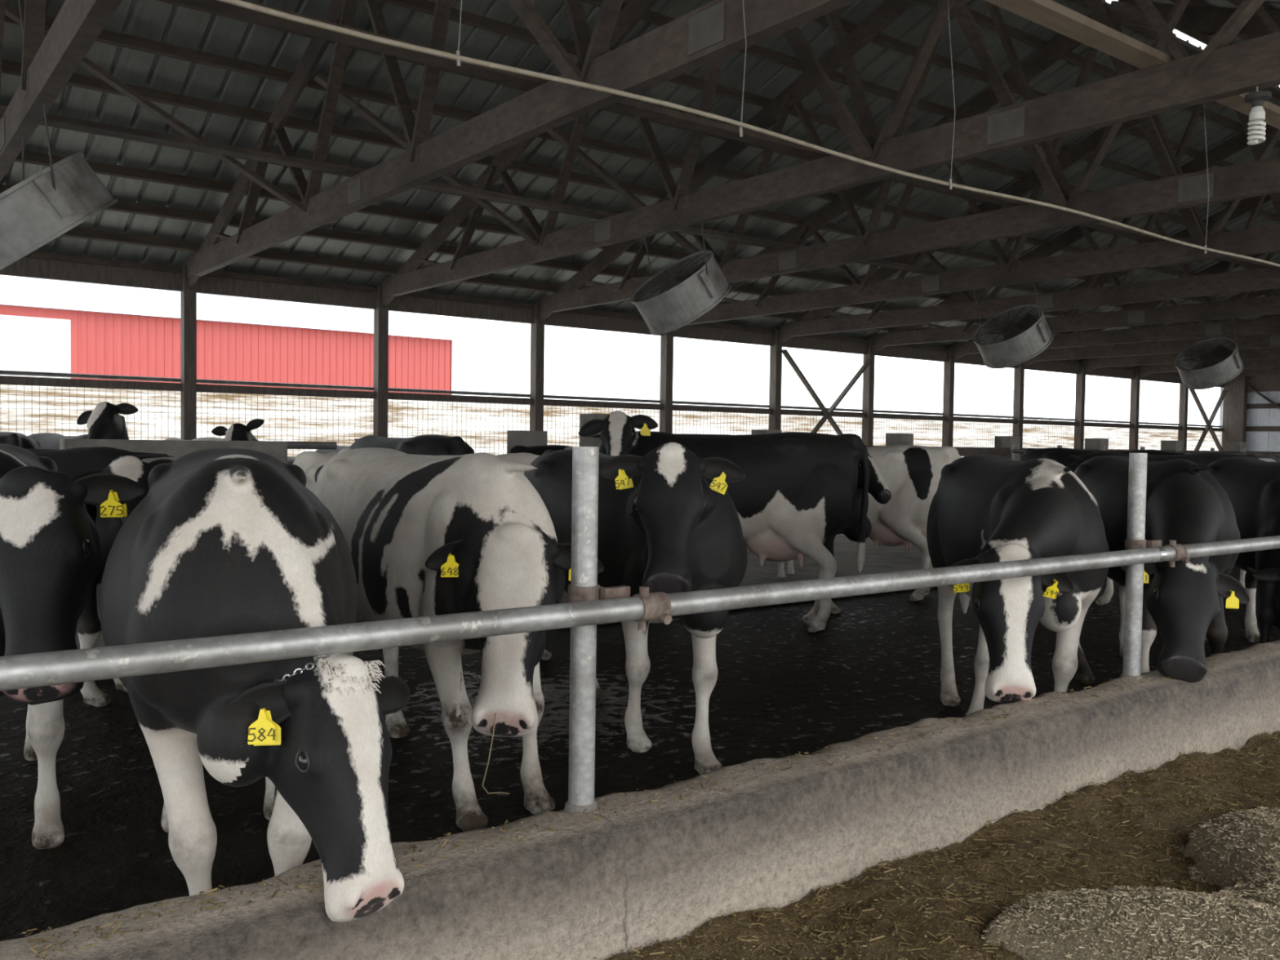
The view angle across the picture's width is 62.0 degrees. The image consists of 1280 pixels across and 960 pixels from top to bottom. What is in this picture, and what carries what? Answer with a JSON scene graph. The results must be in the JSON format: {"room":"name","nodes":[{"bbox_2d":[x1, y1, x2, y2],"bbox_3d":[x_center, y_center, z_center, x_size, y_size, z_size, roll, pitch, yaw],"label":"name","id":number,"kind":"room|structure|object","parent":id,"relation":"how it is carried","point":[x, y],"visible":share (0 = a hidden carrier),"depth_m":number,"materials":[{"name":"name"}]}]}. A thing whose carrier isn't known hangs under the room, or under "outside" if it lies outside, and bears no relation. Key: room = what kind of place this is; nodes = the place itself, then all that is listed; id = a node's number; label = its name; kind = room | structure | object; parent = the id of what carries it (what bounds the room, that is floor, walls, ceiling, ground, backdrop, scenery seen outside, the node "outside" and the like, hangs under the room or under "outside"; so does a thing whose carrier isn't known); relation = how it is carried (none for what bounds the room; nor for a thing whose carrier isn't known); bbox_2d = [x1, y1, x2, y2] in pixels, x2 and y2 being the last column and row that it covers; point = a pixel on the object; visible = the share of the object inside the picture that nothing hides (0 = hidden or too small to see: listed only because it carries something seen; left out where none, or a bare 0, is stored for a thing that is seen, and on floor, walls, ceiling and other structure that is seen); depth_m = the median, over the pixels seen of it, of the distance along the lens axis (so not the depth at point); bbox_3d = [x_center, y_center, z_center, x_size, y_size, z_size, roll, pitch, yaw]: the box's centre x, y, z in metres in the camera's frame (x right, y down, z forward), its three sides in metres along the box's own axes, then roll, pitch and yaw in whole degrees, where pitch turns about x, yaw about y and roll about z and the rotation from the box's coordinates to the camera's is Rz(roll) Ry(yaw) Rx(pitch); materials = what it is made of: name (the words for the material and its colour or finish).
{"room":"dairy cow barn","nodes":[
{"label":"dairy cow barn","id":0,"kind":"room"},
{"bbox_2d":[0,257,1223,387],"bbox_3d":[1.116,-2.442,17.680,37.200,0.230,0.050,-1,2,-37],"label":"beam","id":1,"kind":"structure","parent":0,"point":[24,267],"depth_m":14.72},
{"bbox_2d":[23,252,182,273],"bbox_3d":[-5.971,-2.472,11.988,1.641,0.060,0.442,-1,2,-37],"label":"plate","id":2,"kind":"object","parent":1,"relation":"attached to","point":[150,267],"depth_m":12.12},
{"bbox_2d":[204,271,377,293],"bbox_3d":[-4.247,-2.492,13.295,2.186,0.060,0.442,-1,2,-37],"label":"plate","id":3,"kind":"object","parent":1,"relation":"attached to","point":[220,274],"depth_m":13.42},
{"bbox_2d":[401,292,535,309],"bbox_3d":[-2.265,-2.516,14.800,2.101,0.060,0.442,-1,2,-37],"label":"plate","id":4,"kind":"object","parent":1,"relation":"attached to","point":[414,294],"depth_m":14.94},
{"bbox_2d":[32,251,1130,367],"bbox_3d":[1.090,-2.566,17.712,37.200,0.115,0.040,-1,2,-37],"label":"trim","id":5,"kind":"structure","parent":1,"relation":"attached to","point":[33,251],"depth_m":13.96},
{"bbox_2d":[560,309,644,320],"bbox_3d":[-0.446,-2.538,16.180,1.605,0.060,0.441,-1,2,-37],"label":"plate","id":6,"kind":"object","parent":1,"relation":"attached to","point":[572,311],"depth_m":16.34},
{"bbox_2d":[690,323,775,333],"bbox_3d":[1.694,-2.563,17.804,1.903,0.060,0.441,-1,2,-37],"label":"plate","id":7,"kind":"object","parent":1,"relation":"attached to","point":[708,325],"depth_m":17.98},
{"bbox_2d":[0,0,1279,372],"bbox_3d":[5.651,-3.806,11.771,38.106,3.281,15.880,-1,2,-37],"label":"roof trusses","id":8,"kind":"structure","parent":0,"point":[223,77],"depth_m":11.72,"materials":[{"name":"wood"}]},
{"bbox_2d":[0,564,1279,941],"bbox_3d":[4.388,0.999,13.424,37.200,0.011,11.110,-1,2,-37],"label":"floor","id":9,"kind":"structure","parent":0,"point":[782,688],"depth_m":5.13,"materials":[{"name":"soil"}]},
{"bbox_2d":[0,431,40,448],"bbox_3d":[-5.537,0.303,9.053,0.702,1.427,2.717,-1,3,-39],"label":"cow","id":10,"kind":"object","parent":9,"relation":"on","point":[20,440],"visible":0.19,"depth_m":8.11},
{"bbox_2d":[0,443,145,848],"bbox_3d":[-2.317,0.563,3.792,0.680,1.379,2.409,-1,2,-35],"label":"cow","id":11,"kind":"object","parent":9,"relation":"on","point":[51,552],"visible":0.94,"depth_m":2.99},
{"bbox_2d":[27,401,138,448],"bbox_3d":[-5.577,0.112,10.463,2.441,1.731,0.704,3,3,41],"label":"cow","id":12,"kind":"object","parent":9,"relation":"on","point":[104,421],"visible":0.16,"depth_m":9.80},
{"bbox_2d":[26,446,174,706],"bbox_3d":[-3.303,0.492,5.637,2.208,1.365,0.806,1,2,13],"label":"cow","id":13,"kind":"object","parent":9,"relation":"on","point":[77,463],"visible":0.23,"depth_m":5.48},
{"bbox_2d":[59,439,287,648],"bbox_3d":[-3.078,0.423,7.106,1.380,1.375,0.200,-1,2,-37],"label":"wall","id":14,"kind":"structure","parent":9,"relation":"on","point":[176,448],"depth_m":6.95,"materials":[{"name":"grey concrete"}]},
{"bbox_2d":[180,265,196,439],"bbox_3d":[-5.414,-0.809,12.764,0.140,3.480,0.160,-1,2,-37],"label":"wall post","id":15,"kind":"object","parent":9,"relation":"on","point":[188,297],"visible":0.43,"depth_m":12.68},
{"bbox_2d":[183,0,859,289],"bbox_3d":[-0.781,-3.354,6.617,0.142,3.168,15.397,-1,2,-37],"label":"roof truss","id":16,"kind":"object","parent":15,"relation":"on","point":[714,31],"visible":0.95,"depth_m":7.29,"materials":[{"name":"wood"}]},
{"bbox_2d":[4,4,303,212],"bbox_3d":[-3.912,-2.989,8.730,2.338,1.233,0.105,-1,2,-37],"label":"brace","id":17,"kind":"object","parent":16,"relation":"attached to","point":[10,12],"visible":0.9,"depth_m":8.74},
{"bbox_2d":[506,0,581,80],"bbox_3d":[-1.264,-3.256,5.237,2.346,2.079,0.105,-1,2,-37],"label":"brace","id":18,"kind":"object","parent":16,"relation":"attached to","point":[533,21],"visible":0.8,"depth_m":5.82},
{"bbox_2d":[211,418,264,440],"bbox_3d":[-4.363,0.148,11.550,0.825,1.598,2.883,0,2,-31],"label":"cow","id":19,"kind":"object","parent":9,"relation":"on","point":[237,431],"visible":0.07,"depth_m":10.49},
{"bbox_2d":[99,448,409,922],"bbox_3d":[-1.221,0.602,3.186,0.710,1.383,2.182,0,2,-28],"label":"cow","id":20,"kind":"object","parent":9,"relation":"on","point":[220,541],"visible":0.94,"depth_m":2.45},
{"bbox_2d":[287,456,295,463],"bbox_3d":[-2.767,0.406,8.532,0.070,1.320,1.775,-1,2,-37],"label":"divider","id":21,"kind":"object","parent":9,"relation":"on","point":[290,460],"visible":0.02,"depth_m":8.52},
{"bbox_2d":[256,440,337,449],"bbox_3d":[-3.011,-0.295,9.008,0.900,0.067,0.070,-1,2,-37],"label":"rail","id":22,"kind":"object","parent":21,"relation":"attached to","point":[291,445],"visible":0.44,"depth_m":9.12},
{"bbox_2d":[373,285,388,437],"bbox_3d":[-3.470,-0.833,14.239,0.140,3.480,0.160,-1,2,-37],"label":"wall post","id":23,"kind":"object","parent":9,"relation":"on","point":[380,375],"visible":0.5,"depth_m":14.16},
{"bbox_2d":[377,0,1279,307],"bbox_3d":[1.162,-3.377,8.092,0.142,3.168,15.397,-1,2,-37],"label":"roof truss","id":24,"kind":"object","parent":23,"relation":"on","point":[1221,70],"visible":0.93,"depth_m":7.53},
{"bbox_2d":[313,72,539,245],"bbox_3d":[-1.968,-3.012,10.205,2.338,1.233,0.105,-1,2,-37],"label":"brace","id":25,"kind":"object","parent":24,"relation":"attached to","point":[319,78],"visible":0.71,"depth_m":9.98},
{"bbox_2d":[631,222,731,334],"bbox_3d":[0.360,-1.739,9.358,0.856,0.945,0.860,0,2,-33],"label":"fan","id":26,"kind":"object","parent":24,"relation":"hanging from","point":[684,291],"visible":1,"depth_m":9.09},
{"bbox_2d":[782,26,872,159],"bbox_3d":[0.679,-3.279,6.712,2.346,2.079,0.105,-1,2,-37],"label":"brace","id":27,"kind":"object","parent":24,"relation":"attached to","point":[794,37],"visible":0.8,"depth_m":7.17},
{"bbox_2d":[1244,86,1271,145],"bbox_3d":[3.171,-1.879,5.469,0.122,0.315,0.124,-1,2,-37],"label":"bulb","id":28,"kind":"object","parent":24,"relation":"hanging from","point":[1257,114],"visible":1,"depth_m":5.44,"materials":[{"name":"white glass"}]},
{"bbox_2d":[348,434,474,455],"bbox_3d":[-2.273,0.320,9.509,0.716,1.456,2.759,-1,3,-40],"label":"cow","id":29,"kind":"object","parent":9,"relation":"on","point":[428,444],"visible":0.17,"depth_m":8.63},
{"bbox_2d":[292,451,551,660],"bbox_3d":[-1.020,0.494,6.725,2.449,1.351,0.678,-1,2,-37],"label":"cow","id":30,"kind":"object","parent":9,"relation":"on","point":[309,462],"visible":0.05,"depth_m":6.01},
{"bbox_2d":[312,447,604,831],"bbox_3d":[-0.891,0.565,4.375,0.620,1.383,2.106,-1,2,-35],"label":"cow","id":31,"kind":"object","parent":9,"relation":"on","point":[424,535],"visible":0.84,"depth_m":3.80},
{"bbox_2d":[529,302,544,431],"bbox_3d":[-1.526,-0.856,15.714,0.140,3.480,0.160,-1,2,-37],"label":"wall post","id":32,"kind":"object","parent":9,"relation":"on","point":[537,329],"visible":0.5,"depth_m":15.63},
{"bbox_2d":[534,0,1279,322],"bbox_3d":[3.106,-3.400,9.567,0.142,3.168,15.397,-1,2,-37],"label":"roof truss","id":33,"kind":"object","parent":32,"relation":"on","point":[1258,178],"visible":0.8,"depth_m":10.19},
{"bbox_2d":[546,128,700,253],"bbox_3d":[-0.024,-3.035,11.680,2.338,1.233,0.105,-1,2,-37],"label":"brace","id":34,"kind":"object","parent":33,"relation":"attached to","point":[557,135],"visible":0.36,"depth_m":11.44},
{"bbox_2d":[951,0,1066,209],"bbox_3d":[2.623,-3.302,8.187,2.346,2.079,0.105,-1,2,-37],"label":"brace","id":35,"kind":"object","parent":33,"relation":"attached to","point":[960,10],"visible":0.78,"depth_m":8.30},
{"bbox_2d":[509,444,572,455],"bbox_3d":[-0.119,0.377,9.775,2.662,1.384,0.695,-1,3,-40],"label":"cow","id":36,"kind":"object","parent":9,"relation":"on","point":[540,450],"visible":0.02,"depth_m":8.98},
{"bbox_2d":[524,442,747,774],"bbox_3d":[-0.080,0.530,5.106,0.730,1.419,2.208,0,2,-19],"label":"cow","id":37,"kind":"object","parent":9,"relation":"on","point":[668,521],"visible":0.61,"depth_m":4.43},
{"bbox_2d":[659,332,673,433],"bbox_3d":[0.417,-0.879,17.189,0.140,3.480,0.160,-1,2,-37],"label":"wall post","id":38,"kind":"object","parent":9,"relation":"on","point":[667,340],"visible":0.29,"depth_m":17.11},
{"bbox_2d":[669,0,1279,334],"bbox_3d":[5.050,-3.424,11.042,0.142,3.168,15.397,-1,2,-37],"label":"roof truss","id":39,"kind":"object","parent":38,"relation":"on","point":[1264,239],"visible":0.77,"depth_m":11.83,"materials":[{"name":"wood"}]},
{"bbox_2d":[972,281,1053,368],"bbox_3d":[4.335,-1.772,12.374,0.856,0.976,0.874,0,2,-28],"label":"fan","id":40,"kind":"object","parent":39,"relation":"hanging from","point":[1013,336],"visible":1,"depth_m":12.20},
{"bbox_2d":[1084,0,1205,244],"bbox_3d":[4.566,-3.326,9.662,2.346,2.079,0.105,-1,2,-37],"label":"brace","id":41,"kind":"object","parent":39,"relation":"attached to","point":[1098,12],"visible":0.44,"depth_m":9.80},
{"bbox_2d":[577,410,869,632],"bbox_3d":[0.634,0.317,8.123,2.208,1.648,1.016,1,2,5],"label":"cow","id":42,"kind":"object","parent":9,"relation":"on","point":[797,490],"visible":0.59,"depth_m":7.95},
{"bbox_2d":[768,328,782,430],"bbox_3d":[2.361,-0.903,18.665,0.140,3.480,0.160,-1,2,-37],"label":"wall post","id":43,"kind":"object","parent":9,"relation":"on","point":[775,353],"visible":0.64,"depth_m":18.58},
{"bbox_2d":[773,102,1279,345],"bbox_3d":[6.993,-3.447,12.517,0.142,3.168,15.397,-1,2,-37],"label":"roof truss","id":44,"kind":"object","parent":43,"relation":"on","point":[814,322],"visible":0.67,"depth_m":14.34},
{"bbox_2d":[1207,32,1279,222],"bbox_3d":[6.510,-3.349,11.137,2.346,2.079,0.105,-1,2,-37],"label":"brace","id":45,"kind":"object","parent":44,"relation":"attached to","point":[1244,119],"visible":0.33,"depth_m":11.04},
{"bbox_2d":[817,452,891,613],"bbox_3d":[1.089,0.409,9.055,2.113,1.421,0.916,2,2,19],"label":"cow","id":46,"kind":"object","parent":9,"relation":"on","point":[878,489],"visible":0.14,"depth_m":8.81},
{"bbox_2d":[861,337,875,445],"bbox_3d":[4.304,-0.926,20.139,0.140,3.480,0.160,-1,2,-37],"label":"wall post","id":47,"kind":"object","parent":9,"relation":"on","point":[868,400],"visible":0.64,"depth_m":20.06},
{"bbox_2d":[781,349,873,435],"bbox_3d":[3.406,-1.195,19.300,2.368,2.179,0.150,-1,2,-37],"label":"brace","id":48,"kind":"object","parent":47,"relation":"attached to","point":[827,414],"visible":0.64,"depth_m":19.23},
{"bbox_2d":[866,124,1279,353],"bbox_3d":[8.937,-3.470,13.992,0.142,3.168,15.397,-1,2,-37],"label":"roof truss","id":49,"kind":"object","parent":47,"relation":"on","point":[1269,305],"visible":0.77,"depth_m":16.10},
{"bbox_2d":[1174,317,1244,389],"bbox_3d":[8.173,-1.797,15.289,0.856,1.015,0.860,0,2,-33],"label":"fan","id":50,"kind":"object","parent":49,"relation":"hanging from","point":[1215,370],"visible":1,"depth_m":15.18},
{"bbox_2d":[777,444,960,601],"bbox_3d":[1.874,0.374,10.179,2.275,1.437,0.961,2,3,40],"label":"cow","id":51,"kind":"object","parent":9,"relation":"on","point":[912,473],"visible":0.28,"depth_m":9.64},
{"bbox_2d":[942,346,955,446],"bbox_3d":[6.248,-0.949,21.614,0.140,3.480,0.160,-1,2,-37],"label":"wall post","id":52,"kind":"object","parent":9,"relation":"on","point":[948,366],"visible":0.64,"depth_m":21.54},
{"bbox_2d":[947,194,1279,360],"bbox_3d":[10.880,-3.493,15.467,0.142,3.168,15.397,-1,2,-37],"label":"roof truss","id":53,"kind":"object","parent":52,"relation":"on","point":[1268,325],"visible":0.61,"depth_m":17.98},
{"bbox_2d":[926,454,1109,715],"bbox_3d":[1.850,0.566,5.432,0.954,1.379,2.572,2,2,22],"label":"cow","id":54,"kind":"object","parent":9,"relation":"on","point":[984,508],"visible":0.9,"depth_m":4.68},
{"bbox_2d":[1012,363,1024,458],"bbox_3d":[8.191,-0.972,23.089,0.140,3.480,0.160,-1,2,-37],"label":"wall post","id":55,"kind":"object","parent":9,"relation":"on","point":[1019,372],"visible":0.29,"depth_m":23.01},
{"bbox_2d":[1022,252,1279,367],"bbox_3d":[12.824,-3.517,16.942,0.142,3.168,15.397,-1,2,-37],"label":"roof truss","id":56,"kind":"object","parent":55,"relation":"on","point":[1264,340],"visible":0.36,"depth_m":20.71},
{"bbox_2d":[1074,360,1085,448],"bbox_3d":[10.135,-0.996,24.564,0.140,3.480,0.160,-1,2,-37],"label":"wall post","id":57,"kind":"object","parent":9,"relation":"on","point":[1080,393],"visible":0.64,"depth_m":24.49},
{"bbox_2d":[1079,288,1279,373],"bbox_3d":[14.767,-3.540,18.417,0.142,3.168,15.397,-1,2,-37],"label":"roof truss","id":58,"kind":"object","parent":57,"relation":"on","point":[1088,364],"visible":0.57,"depth_m":22.96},
{"bbox_2d":[1019,447,1184,466],"bbox_3d":[5.150,0.378,11.289,0.703,1.427,2.718,0,2,-32],"label":"cow","id":59,"kind":"object","parent":9,"relation":"on","point":[1060,455],"visible":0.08,"depth_m":11.71},
{"bbox_2d":[1128,366,1140,449],"bbox_3d":[12.079,-1.019,26.039,0.140,3.480,0.160,-1,2,-37],"label":"wall post","id":60,"kind":"object","parent":9,"relation":"on","point":[1135,383],"visible":0.64,"depth_m":25.97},
{"bbox_2d":[1133,314,1279,378],"bbox_3d":[16.711,-3.563,19.892,0.142,3.168,15.397,-1,2,-37],"label":"roof truss","id":61,"kind":"object","parent":60,"relation":"on","point":[1143,371],"visible":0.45,"depth_m":24.31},
{"bbox_2d":[1073,455,1249,682],"bbox_3d":[2.933,0.560,6.043,0.781,1.379,2.970,1,2,15],"label":"cow","id":62,"kind":"object","parent":9,"relation":"on","point":[1186,504],"visible":0.68,"depth_m":5.37},
{"bbox_2d":[1065,451,1258,604],"bbox_3d":[4.499,0.434,9.816,2.678,1.399,0.688,1,2,-7],"label":"cow","id":63,"kind":"object","parent":9,"relation":"on","point":[1204,459],"visible":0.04,"depth_m":9.71},
{"bbox_2d":[1177,383,1188,450],"bbox_3d":[14.022,-1.042,27.514,0.140,3.480,0.160,-1,2,-37],"label":"wall post","id":64,"kind":"object","parent":9,"relation":"on","point":[1184,391],"visible":0.29,"depth_m":27.44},
{"bbox_2d":[1189,388,1227,450],"bbox_3d":[14.948,-1.334,28.060,2.066,2.178,0.150,-1,2,-37],"label":"brace","id":65,"kind":"object","parent":64,"relation":"attached to","point":[1208,422],"visible":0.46,"depth_m":28.06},
{"bbox_2d":[1204,457,1279,643],"bbox_3d":[4.263,0.537,7.280,0.681,1.379,1.974,1,2,11],"label":"cow","id":66,"kind":"object","parent":9,"relation":"on","point":[1251,486],"visible":0.57,"depth_m":6.80},
{"bbox_3d":[-13.188,-0.716,6.865,0.140,3.480,0.160,-1,2,-37],"label":"wall post","id":67,"kind":"object","parent":9,"relation":"on","visible":0},
{"bbox_2d":[0,369,1222,427],"bbox_3d":[1.060,-1.276,17.773,37.200,0.050,0.050,-1,2,-37],"label":"rail","id":68,"kind":"object","parent":67,"relation":"attached to","point":[2,371],"visible":1,"depth_m":15.06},
{"bbox_2d":[0,384,1222,457],"bbox_3d":[1.057,-0.431,17.793,37.204,1.540,0.004,-1,2,-37],"label":"wire mesh","id":69,"kind":"object","parent":67,"relation":"attached to","point":[39,388],"visible":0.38,"depth_m":15.24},
{"bbox_2d":[0,375,1222,431],"bbox_3d":[1.104,-1.185,17.716,37.200,0.095,0.050,-1,2,-37],"label":"trim rail","id":70,"kind":"object","parent":67,"relation":"attached to","point":[4,380],"visible":1,"depth_m":15.04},
{"bbox_3d":[-8.555,-3.261,0.717,0.142,3.169,15.397,-1,2,-37],"label":"roof truss","id":71,"kind":"object","parent":67,"relation":"on","visible":0},
{"bbox_2d":[0,105,946,274],"bbox_3d":[-2.965,-2.453,8.003,19.000,0.040,0.140,-1,2,-37],"label":"brace","id":72,"kind":"object","parent":71,"relation":"attached to","point":[52,120],"visible":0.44,"depth_m":8.40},
{"bbox_2d":[168,0,1277,269],"bbox_3d":[-0.506,-2.363,6.419,21.000,0.040,0.140,-1,2,-37],"label":"brace","id":73,"kind":"object","parent":71,"relation":"attached to","point":[628,106],"visible":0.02,"depth_m":6.72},
{"bbox_2d":[983,0,1279,129],"bbox_3d":[7.439,-2.352,9.350,37.200,0.043,0.140,-1,2,-37],"label":"brace","id":74,"kind":"object","parent":71,"relation":"attached to","point":[1049,14],"visible":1,"depth_m":5.46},
{"bbox_2d":[216,0,1279,266],"bbox_3d":[7.447,-1.856,9.348,37.201,0.966,0.053,-1,2,-37],"label":"pipe","id":75,"kind":"object","parent":74,"relation":"hanging from","point":[457,57],"visible":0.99,"depth_m":3.80,"materials":[{"name":"grey metal"}]},
{"bbox_2d":[560,533,921,603],"bbox_3d":[8.240,0.841,17.856,25.700,0.160,4.600,-1,2,-37],"label":"floor","id":76,"kind":"structure","parent":0,"point":[882,559],"depth_m":11.34,"materials":[{"name":"grey concrete"}]},
{"bbox_2d":[506,430,546,453],"bbox_3d":[-1.052,0.229,9.860,0.280,1.370,0.250,-1,2,-37],"label":"post","id":77,"kind":"object","parent":76,"relation":"on","point":[514,437],"visible":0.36,"depth_m":9.75,"materials":[{"name":"grey concrete"}]},
{"bbox_2d":[579,413,608,446],"bbox_3d":[-0.446,0.090,11.226,0.289,1.570,0.289,-1,2,-37],"label":"post","id":78,"kind":"object","parent":76,"relation":"on","point":[584,418],"visible":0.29,"depth_m":11.08,"materials":[{"name":"grey concrete"}]},
{"bbox_2d":[885,433,913,445],"bbox_3d":[3.441,0.104,14.178,0.255,1.450,0.255,-1,2,-37],"label":"post","id":79,"kind":"object","parent":76,"relation":"on","point":[891,439],"visible":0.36,"depth_m":14.07,"materials":[{"name":"grey concrete"}]},
{"bbox_2d":[865,445,1279,458],"bbox_3d":[8.843,-0.446,18.117,18.000,0.130,0.020,-1,2,-37],"label":"board","id":80,"kind":"object","parent":79,"relation":"attached to","point":[962,451],"visible":0.11,"depth_m":15.27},
{"bbox_2d":[994,435,1020,461],"bbox_3d":[5.384,0.081,15.653,0.255,1.450,0.255,-1,2,-37],"label":"post","id":81,"kind":"object","parent":76,"relation":"on","point":[999,441],"visible":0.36,"depth_m":15.55,"materials":[{"name":"grey concrete"}]},
{"bbox_2d":[1219,374,1279,462],"bbox_3d":[20.291,-2.166,23.067,0.255,6.314,14.945,-1,2,-37],"label":"wall","id":82,"kind":"structure","parent":0,"point":[1250,407],"depth_m":28.39,"materials":[{"name":"white metal"}]},
{"bbox_2d":[1244,91,1271,107],"bbox_3d":[3.172,-1.945,5.467,0.122,0.065,0.124,-1,2,-37],"label":"socket","id":83,"kind":"object","parent":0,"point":[1257,99],"depth_m":5.44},
{"bbox_3d":[9.113,1.367,7.203,37.200,0.110,4.350,-1,2,-37],"label":"floor","id":84,"kind":"structure","parent":0,"visible":0},
{"bbox_2d":[0,639,1279,959],"bbox_3d":[7.794,1.067,8.936,37.200,0.525,0.342,-1,2,-37],"label":"curb","id":85,"kind":"object","parent":84,"relation":"on","point":[638,876],"visible":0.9,"depth_m":3.01,"materials":[{"name":"concrete"}]},
{"bbox_2d":[564,446,630,812],"bbox_3d":[-0.128,0.422,2.967,0.165,1.028,0.110,-1,2,-37],"label":"steel post","id":86,"kind":"object","parent":85,"relation":"on","point":[584,586],"visible":0.75,"depth_m":2.92,"materials":[{"name":"grey metal"}]},
{"bbox_2d":[22,640,1278,959],"bbox_3d":[1.456,0.885,4.111,6.678,0.019,0.170,-1,2,-37],"label":"straw","id":87,"kind":"object","parent":85,"relation":"on","point":[162,904],"visible":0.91,"depth_m":2.64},
{"bbox_2d":[1120,453,1161,678],"bbox_3d":[2.234,0.394,4.759,0.165,1.028,0.110,-1,2,-37],"label":"steel post","id":88,"kind":"object","parent":85,"relation":"on","point":[1137,479],"visible":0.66,"depth_m":4.72,"materials":[{"name":"grey metal"}]},
{"bbox_3d":[-4.851,0.478,-0.618,0.165,1.028,0.110,-1,2,-37],"label":"steel post","id":89,"kind":"object","parent":85,"relation":"on","visible":0},
{"bbox_2d":[0,535,1279,691],"bbox_3d":[7.826,0.262,8.881,37.200,0.118,0.091,-1,2,-37],"label":"rail","id":90,"kind":"object","parent":89,"relation":"attached to","point":[86,664],"visible":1,"depth_m":2.67,"materials":[{"name":"metal"}]},
{"bbox_2d":[608,730,1279,959],"bbox_3d":[8.527,1.232,7.973,37.200,0.302,2.095,-1,2,-37],"label":"feed ration","id":91,"kind":"object","parent":84,"relation":"on","point":[728,931],"visible":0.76,"depth_m":3.34,"materials":[{"name":"food"}]},
{"bbox_2d":[593,729,1279,959],"bbox_3d":[2.387,1.243,3.818,6.641,0.150,1.339,-1,2,-37],"label":"straw","id":92,"kind":"object","parent":91,"relation":"on","point":[806,915],"visible":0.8,"depth_m":3.31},
{"bbox_2d":[982,808,1279,959],"bbox_3d":[3.210,1.210,3.812,5.300,0.324,1.700,-1,2,-37],"label":"heap","id":93,"kind":"object","parent":84,"relation":"on","point":[1073,941],"visible":0.53,"depth_m":2.74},
{"bbox_2d":[981,805,1279,959],"bbox_3d":[2.328,1.161,3.482,3.120,0.242,0.869,-1,2,-37],"label":"straw","id":94,"kind":"object","parent":93,"relation":"on","point":[1224,894],"visible":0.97,"depth_m":2.77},
{"bbox_3d":[1.039,0.623,17.830,37.200,0.550,0.160,-1,2,-37],"label":"wall","id":95,"kind":"structure","parent":0,"visible":0},
{"bbox_2d":[0,384,180,439],"bbox_3d":[-6.286,-0.764,12.255,1.864,0.586,0.032,-1,2,-37],"label":"wire mesh fence","id":96,"kind":"object","parent":95,"relation":"attached to","point":[46,422],"depth_m":12.14,"materials":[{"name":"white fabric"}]},
{"bbox_2d":[196,391,373,446],"bbox_3d":[-4.492,-0.759,13.618,2.248,0.638,0.032,-1,2,-37],"label":"wire mesh fence","id":97,"kind":"object","parent":95,"relation":"attached to","point":[331,425],"depth_m":13.62,"materials":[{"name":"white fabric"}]},
{"bbox_2d":[387,399,529,455],"bbox_3d":[-2.536,-0.729,15.105,2.229,0.746,0.032,-1,2,-37],"label":"wire mesh fence","id":98,"kind":"object","parent":95,"relation":"attached to","point":[426,420],"depth_m":15.11,"materials":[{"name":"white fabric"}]},
{"bbox_2d":[543,405,659,446],"bbox_3d":[-0.573,-0.824,16.592,2.196,0.603,0.032,-1,2,-37],"label":"curtain","id":99,"kind":"object","parent":95,"relation":"attached to","point":[567,434],"depth_m":16.21,"materials":[{"name":"white fabric"}]},
{"bbox_2d":[672,410,768,435],"bbox_3d":[1.390,-0.959,18.076,2.162,0.379,0.032,-1,2,-37],"label":"curtain","id":100,"kind":"object","parent":95,"relation":"attached to","point":[742,420],"depth_m":18.03,"materials":[{"name":"white fabric"}]},
{"bbox_2d":[872,417,942,446],"bbox_3d":[5.298,-0.935,21.045,2.105,0.520,0.032,-1,2,-37],"label":"curtain","id":101,"kind":"object","parent":95,"relation":"attached to","point":[925,438],"depth_m":21.17,"materials":[{"name":"white fabric"}]},
{"bbox_2d":[952,421,1013,447],"bbox_3d":[7.261,-0.955,22.535,2.086,0.527,0.032,-1,2,-37],"label":"curtain","id":102,"kind":"object","parent":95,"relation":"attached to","point":[966,426],"depth_m":22.44,"materials":[{"name":"white fabric"}]},
{"bbox_2d":[1022,423,1074,448],"bbox_3d":[9.218,-0.980,24.020,2.040,0.525,0.032,-1,2,-37],"label":"curtain","id":103,"kind":"object","parent":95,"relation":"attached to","point":[1064,430],"depth_m":24.00,"materials":[{"name":"white fabric"}]},
{"bbox_2d":[1084,426,1129,449],"bbox_3d":[11.180,-1.002,25.509,2.023,0.527,0.032,-1,2,-37],"label":"curtain","id":104,"kind":"object","parent":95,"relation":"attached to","point":[1118,438],"depth_m":25.66,"materials":[{"name":"white fabric"}]},
{"label":"floor","id":105,"kind":"structure","parent":0,"visible":0},
{"bbox_2d":[0,275,461,395],"bbox_3d":[-23.541,-4.381,46.005,28.400,8.200,13.000,-1,2,-37],"label":"barn","id":106,"kind":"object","parent":105,"relation":"on","point":[46,325],"visible":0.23,"depth_m":43.84,"materials":[{"name":"metal"}]},
{"bbox_3d":[-7.357,-0.786,11.290,0.140,3.480,0.160,-1,2,-37],"label":"wall post","id":107,"kind":"object","parent":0,"visible":0},
{"bbox_2d":[0,0,123,182],"bbox_3d":[-2.725,-3.330,5.142,0.142,3.168,15.397,-1,2,-37],"label":"roof truss","id":108,"kind":"object","parent":107,"relation":"on","point":[48,64],"visible":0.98,"depth_m":5.92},
{"bbox_2d":[0,102,118,270],"bbox_3d":[-3.600,-1.692,6.371,0.856,0.944,0.860,-1,3,-41],"label":"fan","id":109,"kind":"object","parent":108,"relation":"hanging from","point":[45,206],"visible":1,"depth_m":6.07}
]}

